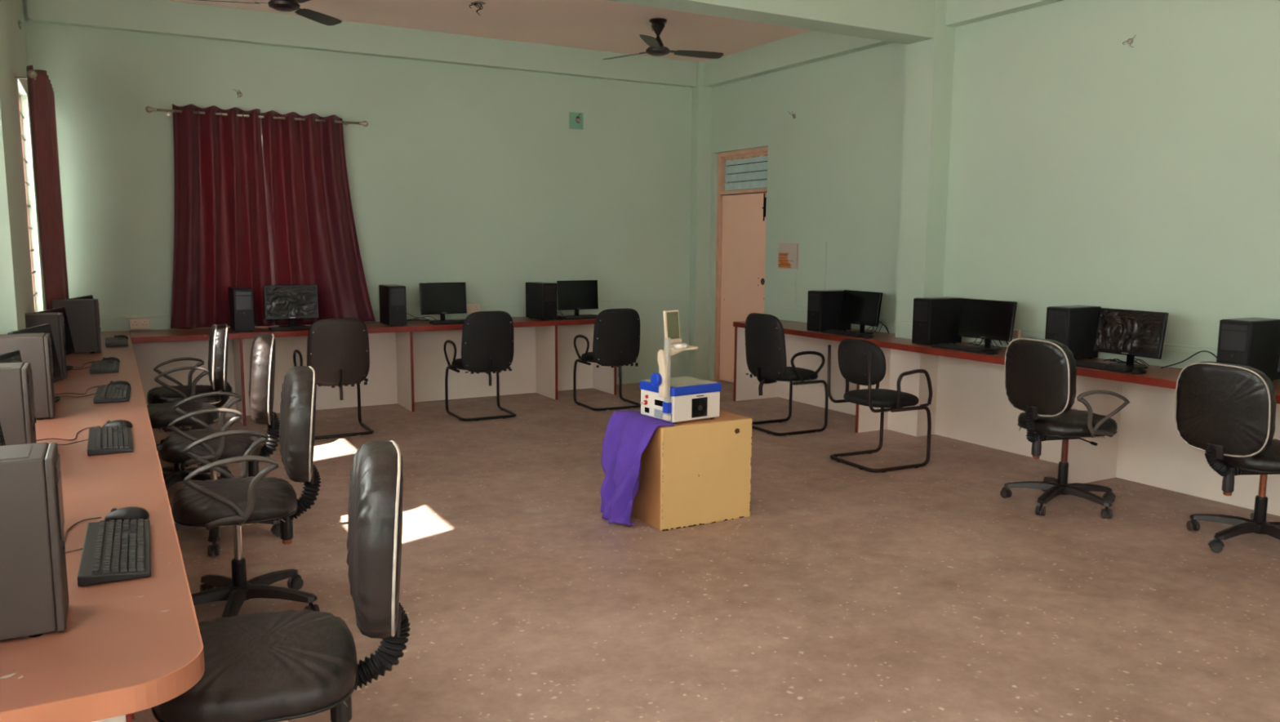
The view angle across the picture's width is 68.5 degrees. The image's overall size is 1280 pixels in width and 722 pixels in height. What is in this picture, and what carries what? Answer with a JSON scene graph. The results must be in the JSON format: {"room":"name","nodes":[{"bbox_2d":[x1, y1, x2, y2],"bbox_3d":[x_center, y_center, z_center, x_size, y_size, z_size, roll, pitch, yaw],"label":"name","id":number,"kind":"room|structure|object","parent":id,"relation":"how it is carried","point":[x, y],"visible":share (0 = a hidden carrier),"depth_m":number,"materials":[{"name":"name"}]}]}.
{"room":"computer lab","nodes":[
{"label":"computer lab","id":0,"kind":"room"},
{"bbox_2d":[0,0,45,313],"bbox_3d":[-3.942,-0.962,5.928,0.100,3.350,2.930,-4,8,-29],"label":"wall","id":1,"kind":"structure","parent":0,"point":[12,11],"depth_m":6.11,"materials":[{"name":"green paint"}]},
{"bbox_2d":[0,0,26,333],"bbox_3d":[-3.157,-0.766,4.427,0.335,3.350,0.480,-4,8,-29],"label":"trim","id":2,"kind":"structure","parent":1,"relation":"attached to","point":[12,316],"depth_m":4.36,"materials":[{"name":"green paint"}]},
{"bbox_2d":[14,69,37,100],"bbox_3d":[-4.163,-1.858,6.432,0.145,0.056,1.456,-4,8,-29],"label":"curtain rod","id":3,"kind":"object","parent":1,"relation":"attached to","point":[32,73],"visible":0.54,"depth_m":5.84,"materials":[{"name":"silver metal"}]},
{"bbox_2d":[26,65,69,310],"bbox_3d":[-4.122,-1.048,6.579,0.131,1.792,1.211,-4,8,-29],"label":"curtain","id":4,"kind":"object","parent":3,"relation":"hanging from","point":[41,93],"visible":0.88,"depth_m":6.16,"materials":[{"name":"red fabric"}]},
{"bbox_2d":[18,94,37,311],"bbox_3d":[-4.312,-1.090,6.553,0.058,1.600,0.900,-4,8,-29],"label":"window","id":5,"kind":"structure","parent":1,"relation":"in","point":[21,114],"depth_m":6.88,"materials":[{"name":"pink paint"}]},
{"bbox_2d":[22,0,692,384],"bbox_3d":[-2.079,-1.305,8.705,6.800,3.350,0.120,-4,8,-29],"label":"wall","id":6,"kind":"structure","parent":0,"point":[479,177],"depth_m":8.64,"materials":[{"name":"green paint"}]},
{"bbox_2d":[129,318,150,329],"bbox_3d":[-4.048,-0.300,7.612,0.145,0.085,0.035,-4,8,-29],"label":"wall socket","id":7,"kind":"object","parent":6,"relation":"attached to","point":[135,323],"visible":1,"depth_m":7.60,"materials":[{"name":"beige plastic"}]},
{"bbox_2d":[145,106,368,127],"bbox_3d":[-3.150,-2.026,7.837,1.726,0.056,0.145,-4,8,-29],"label":"curtain rod","id":8,"kind":"object","parent":6,"relation":"attached to","point":[168,112],"visible":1,"depth_m":7.72,"materials":[{"name":"silver metal"}]},
{"bbox_2d":[170,103,275,328],"bbox_3d":[-3.449,-1.171,7.700,0.798,1.792,0.156,-4,8,-29],"label":"curtain","id":9,"kind":"object","parent":8,"relation":"hanging from","point":[221,242],"visible":0.94,"depth_m":7.71,"materials":[{"name":"red fabric"}]},
{"bbox_2d":[261,110,375,324],"bbox_3d":[-2.752,-1.216,8.103,0.882,1.787,0.126,-4,8,-29],"label":"curtain","id":10,"kind":"object","parent":8,"relation":"hanging from","point":[313,237],"visible":0.91,"depth_m":8.06,"materials":[{"name":"red fabric"}]},
{"bbox_2d":[26,0,697,88],"bbox_3d":[-1.975,-2.833,8.443,5.940,0.250,0.087,-4,8,-29],"label":"ceiling beam","id":11,"kind":"structure","parent":6,"relation":"attached to","point":[165,17],"depth_m":8.11,"materials":[{"name":"green paint"}]},
{"bbox_2d":[99,298,689,319],"bbox_3d":[-2.030,-0.493,8.762,5.890,0.025,0.014,-4,8,-29],"label":"trim","id":12,"kind":"structure","parent":6,"relation":"attached to","point":[676,300],"depth_m":9.08,"materials":[{"name":"green paint"}]},
{"bbox_2d":[466,303,479,313],"bbox_3d":[-1.603,-0.497,8.973,0.150,0.085,0.035,-4,8,-29],"label":"wall socket","id":13,"kind":"object","parent":6,"relation":"attached to","point":[471,308],"visible":0.7,"depth_m":8.96,"materials":[{"name":"beige plastic"}]},
{"bbox_2d":[568,111,582,129],"bbox_3d":[-0.621,-2.374,9.297,0.150,0.160,0.042,-4,8,-29],"label":"outlet","id":14,"kind":"object","parent":6,"relation":"attached to","point":[575,119],"visible":1,"depth_m":9.31,"materials":[{"name":"green plastic"}]},
{"bbox_2d":[688,61,712,379],"bbox_3d":[0.645,-1.464,10.084,0.170,3.350,0.130,-4,8,-29],"label":"trim","id":15,"kind":"structure","parent":6,"relation":"attached to","point":[701,99],"depth_m":10.03,"materials":[{"name":"green paint"}]},
{"bbox_2d":[168,0,810,62],"bbox_3d":[0.696,-2.386,3.611,6.800,0.120,11.700,-4,8,-29],"label":"ceiling","id":16,"kind":"structure","parent":0,"point":[604,25],"depth_m":8.05,"materials":[{"name":"pink paint"}]},
{"bbox_2d":[195,0,342,26],"bbox_3d":[-2.472,-2.554,6.387,1.047,0.290,1.028,-4,8,-29],"label":"ceiling fan","id":17,"kind":"object","parent":16,"relation":"hanging from","point":[278,5],"visible":1,"depth_m":6.53,"materials":[{"name":"black metal"}]},
{"bbox_2d":[469,0,485,15],"bbox_3d":[-1.281,-2.782,7.415,0.115,0.082,0.126,-6,10,-43],"label":"outlet","id":18,"kind":"object","parent":16,"relation":"hanging from","point":[479,2],"visible":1,"depth_m":7.39,"materials":[{"name":"brown metal"}]},
{"bbox_2d":[602,17,724,59],"bbox_3d":[0.213,-2.750,8.059,1.008,0.290,1.060,-4,8,-29],"label":"ceiling fan","id":19,"kind":"object","parent":16,"relation":"hanging from","point":[656,48],"visible":1,"depth_m":7.95,"materials":[{"name":"black metal"}]},
{"bbox_2d":[607,0,935,44],"bbox_3d":[-0.512,-2.410,5.596,6.030,0.350,0.260,-4,8,-29],"label":"ceiling beam","id":20,"kind":"structure","parent":16,"relation":"attached to","point":[900,21],"depth_m":6.56,"materials":[{"name":"green paint"}]},
{"bbox_2d":[132,378,1279,721],"bbox_3d":[0.699,1.062,4.007,7.000,0.120,12.000,-4,8,-29],"label":"floor","id":21,"kind":"structure","parent":0,"point":[845,593],"depth_m":4.16,"materials":[{"name":"concrete"}]},
{"bbox_2d":[0,330,204,721],"bbox_3d":[-2.750,0.539,4.491,0.709,0.751,6.904,-4,8,-29],"label":"computer desk","id":22,"kind":"object","parent":21,"relation":"on","point":[126,647],"visible":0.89,"depth_m":1.91,"materials":[{"name":"brown laminate"}]},
{"bbox_2d":[0,422,5,445],"bbox_3d":[-1.634,0.278,2.260,0.160,0.342,0.420,-1,7,-13],"label":"monitor","id":23,"kind":"object","parent":22,"relation":"on","point":[2,437],"visible":0.04,"depth_m":2.44,"materials":[{"name":"black plastic"}]},
{"bbox_2d":[0,361,36,444],"bbox_3d":[-2.038,0.197,2.839,0.354,0.356,0.165,-4,8,-29],"label":"computer tower","id":24,"kind":"object","parent":22,"relation":"on","point":[17,410],"visible":0.78,"depth_m":2.83,"materials":[{"name":"black metal"}]},
{"bbox_2d":[0,350,36,422],"bbox_3d":[-2.177,0.156,3.186,0.160,0.342,0.420,-1,7,-13],"label":"monitor","id":25,"kind":"object","parent":22,"relation":"on","point":[14,356],"visible":0.09,"depth_m":3.29,"materials":[{"name":"black plastic"}]},
{"bbox_2d":[0,332,55,419],"bbox_3d":[-2.611,0.069,3.851,0.354,0.346,0.165,-4,8,-29],"label":"computer tower","id":26,"kind":"object","parent":22,"relation":"on","point":[35,348],"visible":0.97,"depth_m":3.84,"materials":[{"name":"black metal"}]},
{"bbox_2d":[0,441,68,639],"bbox_3d":[-1.276,0.348,1.746,0.354,0.343,0.165,-4,8,-29],"label":"computer tower","id":27,"kind":"object","parent":22,"relation":"on","point":[34,593],"visible":1,"depth_m":1.74,"materials":[{"name":"black metal"}]},
{"bbox_2d":[7,323,62,402],"bbox_3d":[-2.720,0.020,4.226,0.160,0.342,0.420,-1,7,-13],"label":"monitor","id":28,"kind":"object","parent":22,"relation":"on","point":[46,328],"visible":0.16,"depth_m":4.36,"materials":[{"name":"black plastic"}]},
{"bbox_2d":[24,311,66,377],"bbox_3d":[-3.157,-0.077,4.968,0.209,0.346,0.165,-4,8,-29],"label":"computer tower","id":29,"kind":"object","parent":22,"relation":"on","point":[55,320],"visible":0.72,"depth_m":4.93,"materials":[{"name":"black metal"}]},
{"bbox_2d":[35,306,75,370],"bbox_3d":[-3.291,-0.117,5.272,0.160,0.342,0.420,-1,7,-13],"label":"monitor","id":30,"kind":"object","parent":22,"relation":"on","point":[69,347],"visible":0.14,"depth_m":5.41,"materials":[{"name":"black plastic"}]},
{"bbox_2d":[36,425,100,440],"bbox_3d":[-2.139,0.277,3.555,0.130,0.013,0.272,2,8,16],"label":"cable","id":31,"kind":"object","parent":22,"relation":"on","point":[99,425],"visible":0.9,"depth_m":3.49,"materials":[{"name":"brown plastic"}]},
{"bbox_2d":[52,298,101,353],"bbox_3d":[-3.650,-0.225,6.104,0.254,0.346,0.165,-4,8,-29],"label":"computer tower","id":32,"kind":"object","parent":22,"relation":"on","point":[82,314],"visible":0.84,"depth_m":6.05,"materials":[{"name":"black metal"}]},
{"bbox_2d":[69,294,93,298],"bbox_3d":[-3.814,-0.271,6.448,0.160,0.342,0.420,-1,7,-13],"label":"monitor","id":33,"kind":"object","parent":22,"relation":"on","point":[90,296],"visible":0.09,"depth_m":6.48,"materials":[{"name":"black plastic"}]},
{"bbox_2d":[64,516,101,541],"bbox_3d":[-1.444,0.435,2.352,0.131,0.013,0.275,2,8,15],"label":"cable","id":34,"kind":"object","parent":22,"relation":"on","point":[73,525],"visible":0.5,"depth_m":2.46,"materials":[{"name":"brown plastic"}]},
{"bbox_2d":[88,360,119,373],"bbox_3d":[-3.067,0.030,5.392,0.140,0.026,0.430,-4,8,-28],"label":"keyboard","id":35,"kind":"object","parent":22,"relation":"on","point":[103,366],"visible":1,"depth_m":5.30,"materials":[{"name":"black plastic"}]},
{"bbox_2d":[100,356,119,362],"bbox_3d":[-3.188,-0.007,5.654,0.110,0.032,0.060,-1,7,-12],"label":"computer mouse","id":36,"kind":"object","parent":22,"relation":"on","point":[111,358],"visible":0.55,"depth_m":5.64,"materials":[{"name":"black plastic"}]},
{"bbox_2d":[87,426,133,455],"bbox_3d":[-1.942,0.284,3.449,0.140,0.027,0.430,-4,8,-29],"label":"keyboard","id":37,"kind":"object","parent":22,"relation":"on","point":[105,440],"visible":1,"depth_m":3.38,"materials":[{"name":"black plastic"}]},
{"bbox_2d":[93,384,130,403],"bbox_3d":[-2.503,0.152,4.467,0.140,0.026,0.430,-3,8,-27],"label":"keyboard","id":38,"kind":"object","parent":22,"relation":"on","point":[104,393],"visible":1,"depth_m":4.39,"materials":[{"name":"black plastic"}]},
{"bbox_2d":[77,518,151,586],"bbox_3d":[-1.247,0.443,2.243,0.140,0.027,0.440,-3,8,-27],"label":"keyboard","id":39,"kind":"object","parent":22,"relation":"on","point":[113,550],"visible":1,"depth_m":2.18,"materials":[{"name":"black plastic"}]},
{"bbox_2d":[105,337,128,346],"bbox_3d":[-3.722,-0.140,6.688,0.140,0.026,0.430,-4,8,-29],"label":"keyboard","id":40,"kind":"object","parent":22,"relation":"on","point":[114,341],"visible":1,"depth_m":6.58,"materials":[{"name":"black plastic"}]},
{"bbox_2d":[102,419,133,427],"bbox_3d":[-2.063,0.248,3.711,0.110,0.032,0.060,-1,7,-12],"label":"computer mouse","id":41,"kind":"object","parent":22,"relation":"on","point":[117,423],"visible":0.59,"depth_m":3.69,"materials":[{"name":"black plastic"}]},
{"bbox_2d":[107,380,130,386],"bbox_3d":[-2.623,0.115,4.729,0.110,0.032,0.060,-1,7,-12],"label":"computer mouse","id":42,"kind":"object","parent":22,"relation":"on","point":[117,382],"visible":0.46,"depth_m":4.72,"materials":[{"name":"black plastic"}]},
{"bbox_2d":[104,506,149,521],"bbox_3d":[-1.370,0.406,2.510,0.110,0.032,0.060,-1,7,-12],"label":"computer mouse","id":43,"kind":"object","parent":22,"relation":"on","point":[130,513],"visible":0.8,"depth_m":2.49,"materials":[{"name":"black plastic"}]},
{"bbox_2d":[146,401,231,489],"bbox_3d":[-2.758,0.518,5.575,0.633,0.513,0.638,-4,8,-29],"label":"swivel chair","id":44,"kind":"object","parent":21,"relation":"on","point":[161,415],"visible":0.51,"depth_m":5.48,"materials":[{"name":"black leather"}]},
{"bbox_2d":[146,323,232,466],"bbox_3d":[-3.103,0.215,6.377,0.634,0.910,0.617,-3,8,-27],"label":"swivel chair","id":45,"kind":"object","parent":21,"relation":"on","point":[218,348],"visible":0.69,"depth_m":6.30,"materials":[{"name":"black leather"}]},
{"bbox_2d":[160,333,279,555],"bbox_3d":[-2.122,0.385,4.661,0.645,1.015,0.624,-3,8,-23],"label":"swivel chair","id":46,"kind":"object","parent":21,"relation":"on","point":[263,350],"visible":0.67,"depth_m":4.56,"materials":[{"name":"black leather"}]},
{"bbox_2d":[271,522,279,530],"bbox_3d":[-1.837,0.838,4.770,0.072,0.045,0.016,-5,9,-37],"label":"caster wheel","id":47,"kind":"object","parent":46,"relation":"attached to","point":[276,526],"depth_m":4.75,"materials":[{"name":"black plastic"}]},
{"bbox_2d":[172,365,320,617],"bbox_3d":[-1.596,0.529,3.701,0.655,0.980,0.642,-3,8,-25],"label":"swivel chair","id":48,"kind":"object","parent":21,"relation":"on","point":[236,502],"visible":0.93,"depth_m":3.65,"materials":[{"name":"black leather"}]},
{"bbox_2d":[288,573,301,584],"bbox_3d":[-1.482,0.933,4.043,0.016,0.045,0.072,4,8,29],"label":"caster wheel","id":49,"kind":"object","parent":48,"relation":"attached to","point":[295,579],"depth_m":4.03,"materials":[{"name":"black plastic"}]},
{"bbox_2d":[308,601,315,610],"bbox_3d":[-1.303,0.973,3.735,0.016,0.045,0.072,-5,9,-37],"label":"caster wheel","id":50,"kind":"object","parent":48,"relation":"attached to","point":[311,606],"depth_m":3.72,"materials":[{"name":"black plastic"}]},
{"bbox_2d":[151,440,410,721],"bbox_3d":[-0.910,0.708,2.292,0.684,0.991,0.632,-2,8,-21],"label":"swivel chair","id":51,"kind":"object","parent":21,"relation":"on","point":[283,665],"visible":0.97,"depth_m":2.16,"materials":[{"name":"black leather"}]},
{"bbox_2d":[293,317,373,439],"bbox_3d":[-2.375,0.106,7.278,0.520,0.908,0.531,-4,8,-29],"label":"chair","id":52,"kind":"object","parent":21,"relation":"on","point":[338,352],"visible":0.76,"depth_m":7.08,"materials":[{"name":"black paint"}]},
{"bbox_2d":[128,314,616,426],"bbox_3d":[-2.171,0.043,8.405,4.165,0.750,0.585,-4,8,-29],"label":"computer desk","id":53,"kind":"object","parent":21,"relation":"on","point":[408,363],"visible":0.61,"depth_m":8.55,"materials":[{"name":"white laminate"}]},
{"bbox_2d":[227,286,254,331],"bbox_3d":[-3.250,-0.422,7.668,0.150,0.346,0.344,-4,8,-29],"label":"computer tower","id":54,"kind":"object","parent":53,"relation":"on","point":[241,302],"visible":1,"depth_m":7.53,"materials":[{"name":"black plastic"}]},
{"bbox_2d":[268,325,311,331],"bbox_3d":[-2.830,-0.272,7.766,0.430,0.026,0.140,-4,8,-29],"label":"keyboard","id":55,"kind":"object","parent":53,"relation":"on","point":[294,327],"visible":0.71,"depth_m":7.70,"materials":[{"name":"black plastic"}]},
{"bbox_2d":[262,284,319,326],"bbox_3d":[-2.937,-0.461,7.924,0.430,0.358,0.160,-4,8,-29],"label":"monitor","id":56,"kind":"object","parent":53,"relation":"on","point":[291,302],"visible":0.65,"depth_m":7.90,"materials":[{"name":"black plastic"}]},
{"bbox_2d":[378,284,406,325],"bbox_3d":[-2.173,-0.492,8.270,0.150,0.346,0.344,-4,8,-29],"label":"computer tower","id":57,"kind":"object","parent":53,"relation":"on","point":[393,300],"visible":1,"depth_m":8.14,"materials":[{"name":"black plastic"}]},
{"bbox_2d":[418,282,466,320],"bbox_3d":[-1.789,-0.533,8.542,0.430,0.358,0.160,-4,8,-30],"label":"monitor","id":58,"kind":"object","parent":53,"relation":"on","point":[442,299],"visible":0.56,"depth_m":8.52,"materials":[{"name":"black plastic"}]},
{"bbox_2d":[429,320,464,324],"bbox_3d":[-1.658,-0.349,8.432,0.430,0.026,0.140,-4,8,-29],"label":"keyboard","id":59,"kind":"object","parent":53,"relation":"on","point":[445,322],"visible":0.76,"depth_m":8.36,"materials":[{"name":"black plastic"}]},
{"bbox_2d":[525,281,556,319],"bbox_3d":[-0.940,-0.572,8.959,0.150,0.346,0.344,-5,9,-36],"label":"computer tower","id":60,"kind":"object","parent":53,"relation":"on","point":[540,297],"visible":1,"depth_m":8.85,"materials":[{"name":"black plastic"}]},
{"bbox_2d":[556,280,598,315],"bbox_3d":[-0.613,-0.609,9.200,0.430,0.358,0.160,-4,8,-29],"label":"monitor","id":61,"kind":"object","parent":53,"relation":"on","point":[576,295],"visible":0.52,"depth_m":9.17,"materials":[{"name":"black plastic"}]},
{"bbox_2d":[561,315,597,319],"bbox_3d":[-0.534,-0.422,9.060,0.430,0.026,0.140,-4,8,-29],"label":"keyboard","id":62,"kind":"object","parent":53,"relation":"on","point":[579,317],"visible":0.8,"depth_m":8.99,"materials":[{"name":"black plastic"}]},
{"bbox_2d":[444,311,516,421],"bbox_3d":[-1.364,0.015,8.024,0.520,0.913,0.531,-4,8,-28],"label":"chair","id":63,"kind":"object","parent":21,"relation":"on","point":[487,342],"visible":1,"depth_m":7.82,"materials":[{"name":"black leather"}]},
{"bbox_2d":[573,308,640,410],"bbox_3d":[-0.288,-0.039,8.535,0.520,0.903,0.531,-3,8,-27],"label":"chair","id":64,"kind":"object","parent":21,"relation":"on","point":[616,332],"visible":0.99,"depth_m":8.34,"materials":[{"name":"black paint"}]},
{"bbox_2d":[631,409,751,530],"bbox_3d":[0.238,0.572,5.205,0.566,0.548,0.501,-4,8,-29],"label":"wooden box","id":65,"kind":"object","parent":21,"relation":"on","point":[693,472],"visible":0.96,"depth_m":4.98,"materials":[{"name":"beige laminate"}]},
{"bbox_2d":[600,409,675,526],"bbox_3d":[-0.058,0.579,5.052,0.310,0.552,0.488,-4,8,-29],"label":"cloth","id":66,"kind":"object","parent":65,"relation":"on","point":[628,433],"visible":1,"depth_m":4.95,"materials":[{"name":"purple fabric"}]},
{"bbox_2d":[639,310,721,423],"bbox_3d":[0.192,0.017,5.053,0.396,0.591,0.318,-5,9,-35],"label":"projector","id":67,"kind":"object","parent":65,"relation":"on","point":[674,400],"visible":1,"depth_m":4.94,"materials":[{"name":"blue"}]},
{"bbox_2d":[666,311,679,338],"bbox_3d":[0.173,-0.186,4.921,0.086,0.140,0.015,-7,10,-44],"label":"mirror","id":68,"kind":"object","parent":67,"relation":"on","point":[673,327],"depth_m":4.92,"materials":[{"name":"beige mirror"}]},
{"bbox_2d":[691,396,707,417],"bbox_3d":[0.316,0.246,4.987,0.104,0.102,0.006,-5,9,-35],"label":"fan grille","id":69,"kind":"object","parent":67,"relation":"attached to","point":[699,404],"depth_m":4.98,"materials":[{"name":"black plastic"}]},
{"bbox_2d":[744,312,828,435],"bbox_3d":[1.150,0.082,7.525,0.531,0.938,0.544,-3,8,-27],"label":"chair","id":70,"kind":"object","parent":21,"relation":"on","point":[765,340],"visible":0.94,"depth_m":7.36,"materials":[{"name":"black paint"}]},
{"bbox_2d":[826,337,932,472],"bbox_3d":[1.612,0.270,6.390,0.533,0.858,0.546,-3,8,-26],"label":"chair","id":71,"kind":"object","parent":21,"relation":"on","point":[860,362],"visible":1,"depth_m":6.24,"materials":[{"name":"black metal"}]},
{"bbox_2d":[733,319,1279,515],"bbox_3d":[2.667,0.347,6.269,0.555,0.750,6.342,-4,8,-29],"label":"computer desk","id":72,"kind":"object","parent":21,"relation":"on","point":[970,403],"visible":0.65,"depth_m":6.77,"materials":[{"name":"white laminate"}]},
{"bbox_2d":[806,289,851,332],"bbox_3d":[1.599,-0.424,7.944,0.349,0.341,0.165,-4,8,-29],"label":"computer tower","id":73,"kind":"object","parent":72,"relation":"on","point":[824,306],"visible":0.91,"depth_m":7.85,"materials":[{"name":"black plastic"}]},
{"bbox_2d":[821,328,867,337],"bbox_3d":[1.667,-0.225,7.627,0.140,0.026,0.430,-4,8,-29],"label":"keyboard","id":74,"kind":"object","parent":72,"relation":"on","point":[853,334],"visible":0.96,"depth_m":7.59,"materials":[{"name":"black plastic"}]},
{"bbox_2d":[840,289,882,333],"bbox_3d":[1.819,-0.400,7.725,0.160,0.347,0.435,-4,8,-29],"label":"monitor","id":75,"kind":"object","parent":72,"relation":"on","point":[862,308],"visible":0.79,"depth_m":7.70,"materials":[{"name":"black plastic"}]},
{"bbox_2d":[911,297,963,345],"bbox_3d":[2.208,-0.297,6.981,0.349,0.341,0.165,-4,8,-29],"label":"computer tower","id":76,"kind":"object","parent":72,"relation":"on","point":[935,320],"visible":0.97,"depth_m":6.90,"materials":[{"name":"black plastic"}]},
{"bbox_2d":[931,342,993,353],"bbox_3d":[2.263,-0.093,6.617,0.140,0.026,0.430,-4,8,-29],"label":"keyboard","id":77,"kind":"object","parent":72,"relation":"on","point":[943,345],"visible":0.98,"depth_m":6.58,"materials":[{"name":"black plastic"}]},
{"bbox_2d":[957,297,1017,350],"bbox_3d":[2.450,-0.257,6.633,0.160,0.347,0.435,-4,9,-33],"label":"monitor","id":78,"kind":"object","parent":72,"relation":"on","point":[988,320],"visible":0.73,"depth_m":6.61,"materials":[{"name":"black plastic"}]},
{"bbox_2d":[985,348,998,354],"bbox_3d":[2.393,-0.065,6.388,0.110,0.032,0.060,-4,8,-29],"label":"computer mouse","id":79,"kind":"object","parent":72,"relation":"on","point":[991,351],"visible":1,"depth_m":6.36,"materials":[{"name":"black plastic"}]},
{"bbox_2d":[1044,305,1101,359],"bbox_3d":[2.812,-0.183,6.118,0.349,0.341,0.165,-4,9,-33],"label":"computer tower","id":80,"kind":"object","parent":72,"relation":"on","point":[1074,326],"visible":0.78,"depth_m":6.03,"materials":[{"name":"black plastic"}]},
{"bbox_2d":[1075,359,1137,372],"bbox_3d":[2.774,0.028,5.696,0.140,0.026,0.430,-4,8,-29],"label":"keyboard","id":81,"kind":"object","parent":72,"relation":"on","point":[1119,368],"visible":0.83,"depth_m":5.62,"materials":[{"name":"black plastic"}]},
{"bbox_2d":[1093,307,1168,368],"bbox_3d":[2.975,-0.136,5.708,0.160,0.347,0.435,-4,8,-28],"label":"monitor","id":82,"kind":"object","parent":72,"relation":"on","point":[1130,333],"visible":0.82,"depth_m":5.68,"materials":[{"name":"black plastic"}]},
{"bbox_2d":[1131,367,1146,373],"bbox_3d":[2.904,0.056,5.467,0.110,0.032,0.060,-4,8,-29],"label":"computer mouse","id":83,"kind":"object","parent":72,"relation":"on","point":[1136,371],"visible":1,"depth_m":5.44,"materials":[{"name":"black plastic"}]},
{"bbox_2d":[1160,350,1217,368],"bbox_3d":[3.282,0.003,5.529,0.112,0.125,0.385,-4,8,-29],"label":"cable","id":84,"kind":"object","parent":72,"relation":"on","point":[1212,353],"visible":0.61,"depth_m":5.59,"materials":[{"name":"black plastic"}]},
{"bbox_2d":[1216,317,1279,381],"bbox_3d":[3.351,-0.059,5.168,0.349,0.341,0.165,-4,8,-29],"label":"computer tower","id":85,"kind":"object","parent":72,"relation":"on","point":[1253,342],"visible":0.64,"depth_m":5.08,"materials":[{"name":"black plastic"}]},
{"bbox_2d":[1000,337,1129,518],"bbox_3d":[2.459,0.348,5.374,0.621,0.966,0.640,-1,7,-13],"label":"swivel chair","id":86,"kind":"object","parent":21,"relation":"on","point":[1040,374],"visible":1,"depth_m":5.25,"materials":[{"name":"black leather"}]},
{"bbox_2d":[1001,486,1011,493],"bbox_3d":[2.168,0.761,5.568,0.016,0.045,0.072,-4,8,-30],"label":"hood","id":87,"kind":"object","parent":86,"relation":"attached to","point":[1005,490],"depth_m":5.55,"materials":[{"name":"black plastic"}]},
{"bbox_2d":[1102,491,1115,497],"bbox_3d":[2.732,0.777,5.473,0.072,0.045,0.016,2,7,10],"label":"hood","id":88,"kind":"object","parent":86,"relation":"attached to","point":[1108,494],"depth_m":5.47,"materials":[{"name":"black plastic"}]},
{"bbox_2d":[1174,360,1279,552],"bbox_3d":[3.087,0.469,4.640,0.682,0.920,0.618,0,7,-5],"label":"swivel chair","id":89,"kind":"object","parent":21,"relation":"on","point":[1226,411],"visible":1,"depth_m":4.60,"materials":[{"name":"black leather"}]},
{"bbox_2d":[1190,518,1196,526],"bbox_3d":[2.913,0.845,4.950,0.016,0.045,0.072,1,7,4],"label":"hood","id":90,"kind":"object","parent":89,"relation":"attached to","point":[1193,521],"depth_m":4.93,"materials":[{"name":"black plastic"}]},
{"bbox_2d":[1207,537,1224,546],"bbox_3d":[2.826,0.887,4.612,0.072,0.045,0.016,3,8,22],"label":"hood","id":91,"kind":"object","parent":89,"relation":"attached to","point":[1217,542],"depth_m":4.60,"materials":[{"name":"black plastic"}]},
{"bbox_2d":[707,0,1279,388],"bbox_3d":[3.541,-0.831,5.272,0.120,3.350,11.430,-4,8,-29],"label":"wall","id":92,"kind":"structure","parent":0,"point":[1089,167],"depth_m":6.34,"materials":[{"name":"green paint"}]},
{"bbox_2d":[714,146,768,382],"bbox_3d":[1.099,-0.946,9.727,0.130,2.420,0.930,-4,8,-29],"label":"door","id":93,"kind":"structure","parent":92,"relation":"in","point":[742,175],"depth_m":9.77,"materials":[{"name":"pink paint"}]},
{"bbox_2d":[777,242,799,269],"bbox_3d":[1.411,-0.997,8.937,0.004,0.245,0.310,-4,8,-29],"label":"paper notice","id":94,"kind":"object","parent":92,"relation":"attached to","point":[788,253],"visible":1,"depth_m":8.93,"materials":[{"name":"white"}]},
{"bbox_2d":[777,253,791,267],"bbox_3d":[1.383,-0.959,8.989,0.001,0.135,0.190,-4,8,-29],"label":"print","id":95,"kind":"object","parent":94,"relation":"attached to","point":[784,259],"depth_m":8.99},
{"bbox_2d":[703,30,892,87],"bbox_3d":[1.450,-2.825,8.551,0.106,0.250,3.000,-4,8,-29],"label":"trim","id":96,"kind":"structure","parent":92,"relation":"attached to","point":[810,46],"depth_m":8.69,"materials":[{"name":"green paint"}]},
{"bbox_2d":[793,241,826,306],"bbox_3d":[1.566,-0.799,8.677,0.010,0.600,0.445,-4,8,-29],"label":"trim","id":97,"kind":"structure","parent":92,"relation":"attached to","point":[825,242],"depth_m":8.74,"materials":[{"name":"green paint"}]},
{"bbox_2d":[895,0,955,338],"bbox_3d":[2.198,-1.099,7.305,0.210,3.350,0.280,-4,8,-29],"label":"pillar","id":98,"kind":"structure","parent":92,"relation":"attached to","point":[929,79],"depth_m":7.17,"materials":[{"name":"green paint"}]},
{"bbox_2d":[782,306,1217,355],"bbox_3d":[2.927,-0.127,6.098,0.224,0.047,6.700,-4,8,-29],"label":"trim","id":99,"kind":"structure","parent":92,"relation":"attached to","point":[1026,334],"depth_m":6.53,"materials":[{"name":"green paint"}]},
{"bbox_2d":[945,0,1063,26],"bbox_3d":[4.239,-2.180,3.634,0.106,0.250,7.820,-4,8,-29],"label":"trim","id":100,"kind":"structure","parent":92,"relation":"attached to","point":[958,12],"depth_m":6.72,"materials":[{"name":"green paint"}]},
{"bbox_2d":[999,328,1021,344],"bbox_3d":[2.625,-0.170,6.743,0.088,0.116,0.190,-4,8,-29],"label":"wall socket","id":101,"kind":"object","parent":92,"relation":"attached to","point":[1016,333],"visible":0.25,"depth_m":6.68,"materials":[{"name":"beige plastic"}]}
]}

